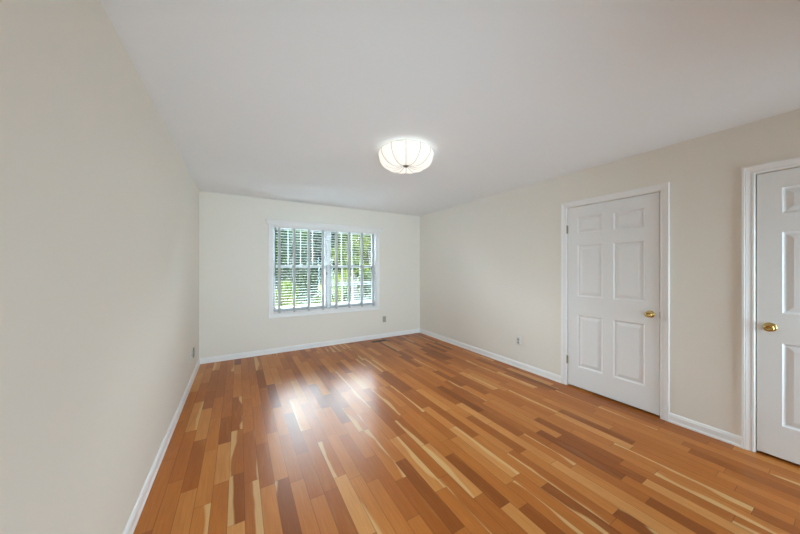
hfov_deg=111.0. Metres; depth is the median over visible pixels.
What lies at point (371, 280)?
fence
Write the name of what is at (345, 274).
bush
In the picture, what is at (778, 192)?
door
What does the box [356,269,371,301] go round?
bush
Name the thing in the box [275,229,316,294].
tree
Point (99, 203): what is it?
wall
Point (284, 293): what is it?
bush
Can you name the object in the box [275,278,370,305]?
ground
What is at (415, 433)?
floor
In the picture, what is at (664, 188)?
door frame
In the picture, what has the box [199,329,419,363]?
baseboard
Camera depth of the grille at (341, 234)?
5.10 m
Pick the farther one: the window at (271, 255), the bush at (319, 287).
the bush at (319, 287)
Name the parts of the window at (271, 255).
sash, sash, sash, sash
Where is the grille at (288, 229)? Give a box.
[288,229,312,264]
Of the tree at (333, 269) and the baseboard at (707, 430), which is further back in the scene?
the tree at (333, 269)
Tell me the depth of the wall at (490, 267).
2.54 m
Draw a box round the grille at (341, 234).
[341,234,351,264]
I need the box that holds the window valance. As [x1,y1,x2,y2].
[265,219,382,232]
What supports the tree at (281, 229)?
on the ground
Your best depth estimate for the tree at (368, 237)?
24.14 m
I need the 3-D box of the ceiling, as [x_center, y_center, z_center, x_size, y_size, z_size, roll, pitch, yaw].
[0.292,-1.139,2.273,4.048,0.120,6.207,0,0,-30]
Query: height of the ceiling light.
0.175 m
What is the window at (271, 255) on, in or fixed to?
in the wall at (233, 229)
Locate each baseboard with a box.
[122,359,199,533]
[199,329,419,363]
[420,329,560,382]
[669,412,741,447]
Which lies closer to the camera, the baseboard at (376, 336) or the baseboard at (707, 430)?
the baseboard at (707, 430)
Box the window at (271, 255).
[268,225,378,318]
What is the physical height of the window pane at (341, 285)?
0.650 m
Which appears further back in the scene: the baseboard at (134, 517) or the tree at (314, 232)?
the tree at (314, 232)
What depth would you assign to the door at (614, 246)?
2.77 m
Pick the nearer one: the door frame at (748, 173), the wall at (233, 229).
the door frame at (748, 173)
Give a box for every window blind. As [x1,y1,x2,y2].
[273,225,328,312]
[329,229,375,308]
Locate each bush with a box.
[275,280,299,306]
[310,281,345,304]
[332,270,351,299]
[332,281,353,302]
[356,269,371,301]
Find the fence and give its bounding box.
[338,280,371,301]
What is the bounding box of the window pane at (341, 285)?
[332,267,371,302]
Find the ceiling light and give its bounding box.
[378,139,433,173]
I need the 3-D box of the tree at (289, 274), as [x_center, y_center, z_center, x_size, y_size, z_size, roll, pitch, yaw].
[-4.528,0.377,11.587,2.751,3.896,2.071,0,0,-30]
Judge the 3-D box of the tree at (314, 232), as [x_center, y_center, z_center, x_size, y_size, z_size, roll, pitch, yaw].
[-6.780,-1.098,21.655,3.003,6.836,3.290,0,0,-30]
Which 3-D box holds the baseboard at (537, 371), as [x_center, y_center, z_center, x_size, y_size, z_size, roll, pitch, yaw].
[1.154,1.320,4.509,0.018,0.080,2.942,0,0,-30]
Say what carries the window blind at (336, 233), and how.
attached to the window at (271, 255)
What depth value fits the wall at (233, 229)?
4.28 m
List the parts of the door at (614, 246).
knob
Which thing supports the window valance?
attached to the window at (271, 255)
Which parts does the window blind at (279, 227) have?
rail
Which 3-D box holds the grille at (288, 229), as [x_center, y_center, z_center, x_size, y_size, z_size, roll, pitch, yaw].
[-1.693,-0.337,4.686,0.413,0.599,0.008,0,0,-30]
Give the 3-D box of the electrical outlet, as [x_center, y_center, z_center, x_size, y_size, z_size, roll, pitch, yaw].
[1.608,0.993,3.723,0.031,0.108,0.054,0,0,-30]
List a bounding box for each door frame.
[561,182,669,421]
[742,156,799,451]
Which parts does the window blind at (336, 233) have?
rail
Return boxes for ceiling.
[100,0,799,215]
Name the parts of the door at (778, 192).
knob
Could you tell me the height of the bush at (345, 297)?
1.828 m
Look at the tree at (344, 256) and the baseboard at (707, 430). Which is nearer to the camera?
the baseboard at (707, 430)
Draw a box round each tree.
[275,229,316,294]
[275,230,324,305]
[276,229,306,275]
[301,231,333,296]
[315,231,359,290]
[331,233,369,299]
[352,236,371,285]
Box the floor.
[133,333,799,533]
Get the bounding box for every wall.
[0,0,198,533]
[199,191,419,357]
[420,109,799,451]
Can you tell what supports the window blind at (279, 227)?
attached to the window at (271, 255)
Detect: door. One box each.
[566,192,659,415]
[756,167,799,464]

